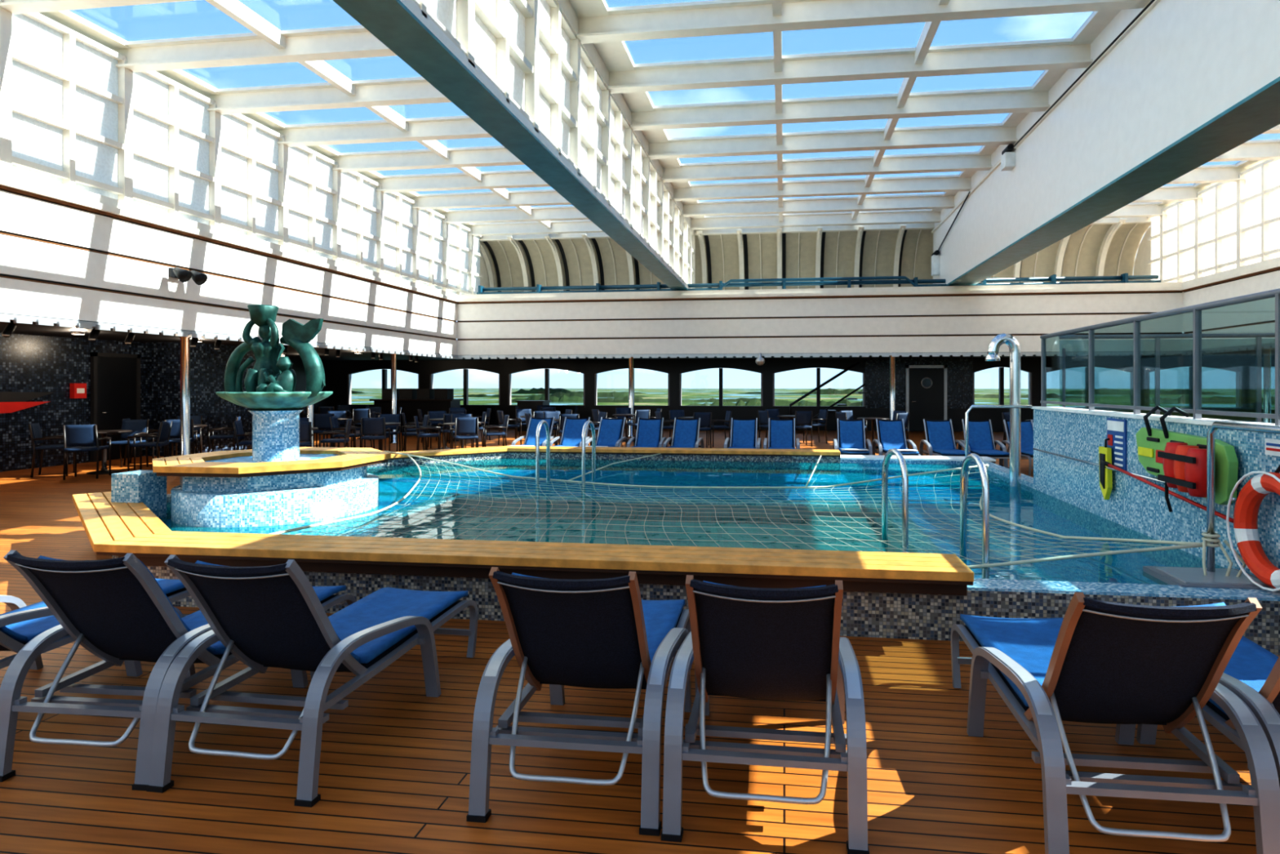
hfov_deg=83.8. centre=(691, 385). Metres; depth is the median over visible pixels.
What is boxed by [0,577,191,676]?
sun lounger
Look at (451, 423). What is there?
cafe table
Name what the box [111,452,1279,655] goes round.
pool wall
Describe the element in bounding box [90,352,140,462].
door
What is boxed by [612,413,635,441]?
cafe table
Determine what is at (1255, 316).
wall
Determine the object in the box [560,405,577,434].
cafe chair
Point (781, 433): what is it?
sun lounger
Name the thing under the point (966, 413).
grab rail
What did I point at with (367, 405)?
cafe chair
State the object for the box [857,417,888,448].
cafe table
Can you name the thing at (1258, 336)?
glass windscreen
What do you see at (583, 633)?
sun lounger
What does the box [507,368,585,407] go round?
window
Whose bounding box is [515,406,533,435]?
cafe chair
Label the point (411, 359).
track spotlights
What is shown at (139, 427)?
cafe chair
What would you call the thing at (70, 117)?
glazing
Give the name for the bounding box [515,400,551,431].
base cabinet
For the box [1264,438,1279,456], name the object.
warning sign
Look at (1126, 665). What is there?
sun lounger
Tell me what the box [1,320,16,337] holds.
track spotlights
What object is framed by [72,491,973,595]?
pool coping
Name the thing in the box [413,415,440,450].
cafe chair
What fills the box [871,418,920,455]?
sun lounger
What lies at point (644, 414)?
cafe chair
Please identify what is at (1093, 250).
wall
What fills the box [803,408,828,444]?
cafe chair
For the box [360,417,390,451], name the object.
cafe chair
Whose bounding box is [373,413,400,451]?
cafe chair
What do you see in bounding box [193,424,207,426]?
cafe table
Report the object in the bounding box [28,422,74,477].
cafe chair
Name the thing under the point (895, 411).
cafe chair
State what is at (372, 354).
track spotlights
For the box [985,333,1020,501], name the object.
pipe
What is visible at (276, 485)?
fountain
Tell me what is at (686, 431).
sun lounger
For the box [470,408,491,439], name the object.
cafe chair
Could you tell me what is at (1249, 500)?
life ring
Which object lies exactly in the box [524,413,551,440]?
cafe chair
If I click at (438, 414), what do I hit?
cafe chair
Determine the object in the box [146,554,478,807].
sun lounger
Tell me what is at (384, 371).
window
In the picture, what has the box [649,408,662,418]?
cafe chair
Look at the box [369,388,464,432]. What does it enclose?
bar counter
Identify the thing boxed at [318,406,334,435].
cafe chair
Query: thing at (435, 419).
cafe table
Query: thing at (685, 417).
cafe table
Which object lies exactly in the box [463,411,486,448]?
cafe chair
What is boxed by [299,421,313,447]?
cafe chair
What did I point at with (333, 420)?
cafe chair
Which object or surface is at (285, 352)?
track spotlights
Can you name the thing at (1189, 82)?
girder
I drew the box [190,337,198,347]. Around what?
track spotlights
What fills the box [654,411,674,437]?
cafe chair
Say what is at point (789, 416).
cafe table
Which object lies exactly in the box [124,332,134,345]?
track spotlights
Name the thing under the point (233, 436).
cafe chair
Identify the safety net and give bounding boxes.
[289,456,1166,563]
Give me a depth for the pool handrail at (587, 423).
8.71 m
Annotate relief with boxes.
[0,391,53,413]
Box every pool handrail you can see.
[535,419,595,513]
[881,448,989,578]
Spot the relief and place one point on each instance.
(10, 402)
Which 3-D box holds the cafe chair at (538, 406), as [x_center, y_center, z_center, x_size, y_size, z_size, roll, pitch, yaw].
[-4.851,1.098,23.358,0.551,0.906,0.532,0,0,-19]
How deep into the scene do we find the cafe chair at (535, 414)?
18.08 m
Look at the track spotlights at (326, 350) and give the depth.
16.70 m
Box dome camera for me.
[755,353,764,365]
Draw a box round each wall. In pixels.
[0,167,458,359]
[0,333,332,471]
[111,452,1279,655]
[332,355,1262,431]
[457,281,1182,359]
[480,217,1183,293]
[1031,406,1279,576]
[1181,256,1279,355]
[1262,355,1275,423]
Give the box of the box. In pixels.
[70,382,86,398]
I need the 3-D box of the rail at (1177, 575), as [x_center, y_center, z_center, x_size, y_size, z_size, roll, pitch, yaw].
[3.243,0.890,4.081,0.580,1.321,1.371,0,0,7]
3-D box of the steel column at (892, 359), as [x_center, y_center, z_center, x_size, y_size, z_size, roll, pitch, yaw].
[5.792,0.300,20.525,0.240,2.500,0.240,0,0,7]
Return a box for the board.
[1135,405,1238,504]
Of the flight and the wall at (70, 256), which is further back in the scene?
the flight
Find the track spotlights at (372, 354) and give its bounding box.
[370,351,374,359]
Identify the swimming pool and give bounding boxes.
[166,468,1165,584]
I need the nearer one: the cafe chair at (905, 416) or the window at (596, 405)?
the cafe chair at (905, 416)
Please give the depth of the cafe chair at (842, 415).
17.40 m
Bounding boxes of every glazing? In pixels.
[0,0,482,294]
[1147,159,1279,282]
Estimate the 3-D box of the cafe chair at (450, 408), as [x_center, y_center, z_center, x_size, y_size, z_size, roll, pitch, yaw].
[-6.856,1.098,20.718,0.551,0.906,0.532,0,0,-15]
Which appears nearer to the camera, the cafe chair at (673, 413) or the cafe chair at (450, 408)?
the cafe chair at (673, 413)
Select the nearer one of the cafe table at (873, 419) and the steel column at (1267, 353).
the steel column at (1267, 353)
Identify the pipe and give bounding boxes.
[476,273,1160,293]
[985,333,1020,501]
[1000,0,1155,170]
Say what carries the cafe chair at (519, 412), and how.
on the floor
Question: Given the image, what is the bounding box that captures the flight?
[789,361,867,431]
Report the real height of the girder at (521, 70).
2.360 m
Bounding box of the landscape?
[351,388,1275,409]
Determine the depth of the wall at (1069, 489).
6.15 m
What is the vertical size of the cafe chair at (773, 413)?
0.906 m
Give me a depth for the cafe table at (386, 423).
15.26 m
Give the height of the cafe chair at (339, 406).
0.906 m
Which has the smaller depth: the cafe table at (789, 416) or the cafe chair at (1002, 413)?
the cafe chair at (1002, 413)
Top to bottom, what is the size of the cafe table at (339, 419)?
0.745 m
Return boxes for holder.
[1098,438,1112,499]
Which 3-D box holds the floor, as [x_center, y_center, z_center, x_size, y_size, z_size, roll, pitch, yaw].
[0.408,1.610,10.132,32.200,0.120,30.200,0,0,7]
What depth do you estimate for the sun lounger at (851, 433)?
13.77 m
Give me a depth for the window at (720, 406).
25.09 m
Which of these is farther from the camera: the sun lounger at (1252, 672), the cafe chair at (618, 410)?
the cafe chair at (618, 410)
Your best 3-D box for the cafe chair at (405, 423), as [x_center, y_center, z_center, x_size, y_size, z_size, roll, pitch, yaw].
[-6.664,1.098,17.013,0.532,0.906,0.551,0,0,-25]
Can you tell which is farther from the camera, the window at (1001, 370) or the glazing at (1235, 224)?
the window at (1001, 370)
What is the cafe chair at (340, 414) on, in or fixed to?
on the floor
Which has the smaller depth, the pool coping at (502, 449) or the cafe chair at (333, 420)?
the pool coping at (502, 449)
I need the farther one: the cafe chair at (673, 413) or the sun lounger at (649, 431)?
the cafe chair at (673, 413)
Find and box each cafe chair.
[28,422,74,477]
[62,424,111,479]
[106,419,148,469]
[121,417,159,465]
[127,420,172,471]
[164,418,197,457]
[171,415,203,456]
[208,416,240,452]
[232,420,252,449]
[299,417,310,447]
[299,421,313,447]
[302,407,319,417]
[313,413,339,447]
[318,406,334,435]
[319,418,352,447]
[326,410,346,446]
[329,415,360,447]
[336,404,351,431]
[349,404,368,432]
[351,408,370,440]
[351,411,376,447]
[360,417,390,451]
[365,406,382,417]
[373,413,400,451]
[401,412,426,451]
[401,414,430,451]
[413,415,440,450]
[417,408,439,442]
[427,410,448,448]
[437,413,463,449]
[448,407,465,409]
[448,409,466,443]
[448,413,474,448]
[451,417,479,448]
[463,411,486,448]
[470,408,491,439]
[482,414,509,447]
[497,410,521,445]
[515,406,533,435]
[515,408,532,443]
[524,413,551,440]
[533,410,550,417]
[536,404,553,433]
[540,406,555,435]
[543,411,562,436]
[553,408,572,435]
[556,413,579,444]
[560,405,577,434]
[587,411,607,445]
[591,408,615,426]
[614,407,633,438]
[626,409,649,436]
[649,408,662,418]
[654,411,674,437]
[669,409,684,444]
[693,412,711,448]
[708,410,732,447]
[757,410,768,437]
[764,408,789,437]
[795,410,812,446]
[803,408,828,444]
[835,411,847,440]
[839,410,866,439]
[886,410,906,437]
[895,412,909,448]
[1001,412,1009,439]
[1003,413,1009,445]
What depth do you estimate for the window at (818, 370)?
24.66 m
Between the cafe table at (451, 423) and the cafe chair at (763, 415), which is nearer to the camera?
the cafe table at (451, 423)
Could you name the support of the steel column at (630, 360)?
on the floor
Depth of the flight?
23.22 m
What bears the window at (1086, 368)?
in the wall at (960, 371)
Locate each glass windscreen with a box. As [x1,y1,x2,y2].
[1040,288,1279,425]
[1058,333,1275,422]
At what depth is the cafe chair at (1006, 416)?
16.45 m
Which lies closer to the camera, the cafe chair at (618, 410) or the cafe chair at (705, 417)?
the cafe chair at (705, 417)
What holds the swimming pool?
in the floor
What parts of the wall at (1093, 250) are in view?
curved panel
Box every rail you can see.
[964,404,1032,502]
[1032,448,1236,501]
[1142,421,1279,589]
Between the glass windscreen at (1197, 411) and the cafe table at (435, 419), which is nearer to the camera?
the glass windscreen at (1197, 411)
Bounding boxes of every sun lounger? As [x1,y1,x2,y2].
[0,550,355,791]
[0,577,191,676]
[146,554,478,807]
[466,566,691,835]
[509,416,558,446]
[550,417,591,446]
[585,417,628,447]
[626,417,667,447]
[661,574,869,853]
[662,417,704,448]
[724,417,761,448]
[763,417,799,448]
[832,417,872,454]
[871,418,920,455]
[919,418,971,456]
[951,591,1279,853]
[957,418,1009,468]
[999,419,1033,475]
[1136,635,1279,786]
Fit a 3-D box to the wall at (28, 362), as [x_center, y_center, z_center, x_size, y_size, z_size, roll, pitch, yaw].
[-13.624,0.300,11.954,4.300,2.500,30.200,0,0,7]
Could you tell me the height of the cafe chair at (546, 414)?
0.906 m
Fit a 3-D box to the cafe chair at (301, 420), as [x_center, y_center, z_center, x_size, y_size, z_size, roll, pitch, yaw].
[-7.863,1.098,14.111,0.551,0.906,0.532,0,0,-28]
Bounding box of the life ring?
[1226,465,1279,591]
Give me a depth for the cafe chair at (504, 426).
15.51 m
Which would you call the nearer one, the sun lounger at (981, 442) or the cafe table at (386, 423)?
the sun lounger at (981, 442)
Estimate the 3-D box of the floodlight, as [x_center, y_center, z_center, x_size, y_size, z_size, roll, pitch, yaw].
[-8.436,-1.823,11.845,0.417,0.254,0.540,0,0,7]
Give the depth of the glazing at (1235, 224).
17.92 m
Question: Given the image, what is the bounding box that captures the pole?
[1099,459,1233,523]
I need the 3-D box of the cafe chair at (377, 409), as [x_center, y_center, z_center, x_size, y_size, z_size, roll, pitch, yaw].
[-9.721,1.098,21.610,0.551,0.906,0.532,0,0,-11]
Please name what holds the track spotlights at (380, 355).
attached to the scalloped valance
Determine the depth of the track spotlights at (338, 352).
17.69 m
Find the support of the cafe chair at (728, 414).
on the floor
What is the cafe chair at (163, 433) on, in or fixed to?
on the floor
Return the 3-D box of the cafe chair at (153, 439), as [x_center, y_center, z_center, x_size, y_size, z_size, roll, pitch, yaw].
[-10.966,1.098,14.135,0.532,0.906,0.551,0,0,-26]
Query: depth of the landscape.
1710.91 m
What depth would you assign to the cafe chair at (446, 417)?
16.45 m
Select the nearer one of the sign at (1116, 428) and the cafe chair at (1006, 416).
the sign at (1116, 428)
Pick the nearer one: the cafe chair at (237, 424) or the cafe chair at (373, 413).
the cafe chair at (237, 424)
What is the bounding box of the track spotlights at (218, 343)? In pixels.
[213,339,222,350]
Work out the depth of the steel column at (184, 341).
12.39 m
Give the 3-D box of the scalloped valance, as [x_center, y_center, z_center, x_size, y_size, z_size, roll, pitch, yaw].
[0.408,-1.010,10.132,32.200,0.120,30.200,0,0,7]
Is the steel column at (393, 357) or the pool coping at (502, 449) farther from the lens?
the steel column at (393, 357)
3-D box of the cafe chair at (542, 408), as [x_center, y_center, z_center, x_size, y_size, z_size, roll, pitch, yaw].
[-4.452,1.098,21.989,0.551,0.906,0.532,0,0,-13]
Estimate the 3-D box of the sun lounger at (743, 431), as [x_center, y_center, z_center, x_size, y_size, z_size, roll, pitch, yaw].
[0.964,1.100,13.649,0.694,0.907,1.537,0,0,8]
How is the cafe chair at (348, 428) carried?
on the floor
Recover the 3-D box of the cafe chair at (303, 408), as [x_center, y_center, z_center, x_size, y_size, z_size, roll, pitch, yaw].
[-12.265,1.098,22.903,0.532,0.906,0.551,0,0,-24]
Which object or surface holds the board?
attached to the wall at (1069, 489)
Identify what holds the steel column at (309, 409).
on the floor
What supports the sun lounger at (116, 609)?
on the floor
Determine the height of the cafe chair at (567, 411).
0.906 m
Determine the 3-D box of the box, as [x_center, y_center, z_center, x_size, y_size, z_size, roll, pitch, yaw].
[-12.222,0.100,14.167,0.110,0.300,0.250,0,0,7]
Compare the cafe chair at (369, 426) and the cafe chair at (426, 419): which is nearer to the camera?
the cafe chair at (369, 426)
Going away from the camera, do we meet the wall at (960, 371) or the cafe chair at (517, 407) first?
the cafe chair at (517, 407)
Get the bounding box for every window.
[346,368,419,406]
[430,368,500,407]
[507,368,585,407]
[594,368,669,408]
[679,368,762,408]
[773,368,865,408]
[973,367,1032,409]
[1045,367,1133,409]
[1147,366,1241,410]
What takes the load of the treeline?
on the landscape
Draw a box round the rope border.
[269,450,1245,576]
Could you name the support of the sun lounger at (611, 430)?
on the floor
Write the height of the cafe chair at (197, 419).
0.906 m
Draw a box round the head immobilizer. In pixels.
[1157,442,1206,511]
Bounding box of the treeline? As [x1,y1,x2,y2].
[351,387,1275,406]
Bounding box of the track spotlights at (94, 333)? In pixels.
[88,328,100,341]
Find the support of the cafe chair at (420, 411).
on the floor
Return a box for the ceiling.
[0,0,1279,241]
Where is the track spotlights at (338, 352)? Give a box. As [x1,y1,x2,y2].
[335,349,340,357]
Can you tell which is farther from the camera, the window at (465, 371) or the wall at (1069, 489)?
the window at (465, 371)
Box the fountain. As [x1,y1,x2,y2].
[111,304,391,536]
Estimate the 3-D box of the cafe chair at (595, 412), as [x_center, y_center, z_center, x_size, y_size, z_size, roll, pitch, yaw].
[-2.461,1.098,19.653,0.532,0.906,0.551,0,0,-29]
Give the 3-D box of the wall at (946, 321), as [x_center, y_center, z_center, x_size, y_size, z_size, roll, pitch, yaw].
[3.074,-1.830,20.954,20.900,2.000,0.550,0,0,7]
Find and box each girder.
[332,0,694,290]
[931,0,1279,285]
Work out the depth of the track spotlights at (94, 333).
11.06 m
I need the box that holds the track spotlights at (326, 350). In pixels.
[324,347,328,355]
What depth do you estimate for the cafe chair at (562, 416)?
16.20 m
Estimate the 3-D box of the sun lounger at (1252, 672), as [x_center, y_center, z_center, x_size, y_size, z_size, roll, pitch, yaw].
[2.255,1.100,2.843,0.694,0.907,1.537,0,0,7]
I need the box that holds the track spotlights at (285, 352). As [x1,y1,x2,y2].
[282,345,288,354]
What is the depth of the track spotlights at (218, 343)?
13.93 m
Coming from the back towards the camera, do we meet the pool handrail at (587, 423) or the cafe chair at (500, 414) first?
the cafe chair at (500, 414)
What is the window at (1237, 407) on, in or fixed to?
in the wall at (960, 371)
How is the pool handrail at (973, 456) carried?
attached to the swimming pool
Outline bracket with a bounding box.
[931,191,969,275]
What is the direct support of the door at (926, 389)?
in the wall at (960, 371)
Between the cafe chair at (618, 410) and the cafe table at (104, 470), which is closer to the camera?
the cafe table at (104, 470)
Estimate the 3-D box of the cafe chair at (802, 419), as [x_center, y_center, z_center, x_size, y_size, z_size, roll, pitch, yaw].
[2.805,1.098,18.313,0.551,0.906,0.532,0,0,-11]
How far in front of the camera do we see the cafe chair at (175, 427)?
13.65 m
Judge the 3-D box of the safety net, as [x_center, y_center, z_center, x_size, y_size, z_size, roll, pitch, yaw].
[-0.511,1.109,7.686,8.409,0.223,5.318,0,0,7]
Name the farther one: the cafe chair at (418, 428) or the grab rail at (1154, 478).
the cafe chair at (418, 428)
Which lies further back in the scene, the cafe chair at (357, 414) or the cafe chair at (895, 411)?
the cafe chair at (357, 414)
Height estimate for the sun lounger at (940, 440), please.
0.907 m
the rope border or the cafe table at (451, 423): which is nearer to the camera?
the rope border
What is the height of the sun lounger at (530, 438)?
0.907 m
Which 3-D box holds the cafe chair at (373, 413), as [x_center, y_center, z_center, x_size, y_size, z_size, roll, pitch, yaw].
[-8.143,1.098,17.648,0.532,0.906,0.551,0,0,-32]
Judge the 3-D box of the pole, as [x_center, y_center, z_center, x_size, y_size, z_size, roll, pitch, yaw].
[3.688,0.794,5.647,0.040,0.219,1.953,0,0,7]
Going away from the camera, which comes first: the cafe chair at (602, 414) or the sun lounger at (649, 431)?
the sun lounger at (649, 431)
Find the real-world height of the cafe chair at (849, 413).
0.906 m
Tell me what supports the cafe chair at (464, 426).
on the floor
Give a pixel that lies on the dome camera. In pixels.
(760, 361)
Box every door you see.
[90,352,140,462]
[905,364,946,431]
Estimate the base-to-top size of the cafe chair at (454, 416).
0.906 m
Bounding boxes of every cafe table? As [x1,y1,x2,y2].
[86,429,132,474]
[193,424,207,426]
[329,417,349,447]
[379,422,400,450]
[429,417,454,449]
[443,422,481,448]
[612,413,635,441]
[678,416,701,447]
[777,415,800,444]
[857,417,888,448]
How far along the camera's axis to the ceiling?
13.06 m
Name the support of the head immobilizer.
attached to the board
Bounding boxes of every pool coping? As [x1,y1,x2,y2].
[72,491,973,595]
[387,445,840,459]
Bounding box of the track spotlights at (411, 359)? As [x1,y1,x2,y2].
[408,355,417,362]
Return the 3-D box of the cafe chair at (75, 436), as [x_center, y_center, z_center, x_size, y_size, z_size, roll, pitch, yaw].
[-10.206,1.098,11.984,0.551,0.906,0.532,0,0,-21]
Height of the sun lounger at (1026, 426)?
0.907 m
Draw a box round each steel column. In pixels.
[178,335,191,455]
[306,404,313,447]
[390,353,398,444]
[627,356,634,437]
[889,355,895,420]
[1263,348,1271,422]
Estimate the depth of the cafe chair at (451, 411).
19.11 m
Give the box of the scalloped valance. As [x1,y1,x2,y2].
[0,321,1275,360]
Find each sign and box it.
[1106,417,1126,471]
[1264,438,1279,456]
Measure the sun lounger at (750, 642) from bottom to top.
0.907 m
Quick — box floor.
[0,427,1279,853]
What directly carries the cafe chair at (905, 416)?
on the floor
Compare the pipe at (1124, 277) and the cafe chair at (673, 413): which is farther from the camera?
the pipe at (1124, 277)
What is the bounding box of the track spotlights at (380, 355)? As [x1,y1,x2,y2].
[378,352,382,360]
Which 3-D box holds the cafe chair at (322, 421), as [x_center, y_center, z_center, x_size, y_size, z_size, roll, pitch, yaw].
[-8.543,1.098,16.587,0.551,0.906,0.532,0,0,-17]
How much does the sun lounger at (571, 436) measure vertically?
0.907 m
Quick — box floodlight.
[168,266,207,284]
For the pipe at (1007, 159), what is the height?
0.448 m

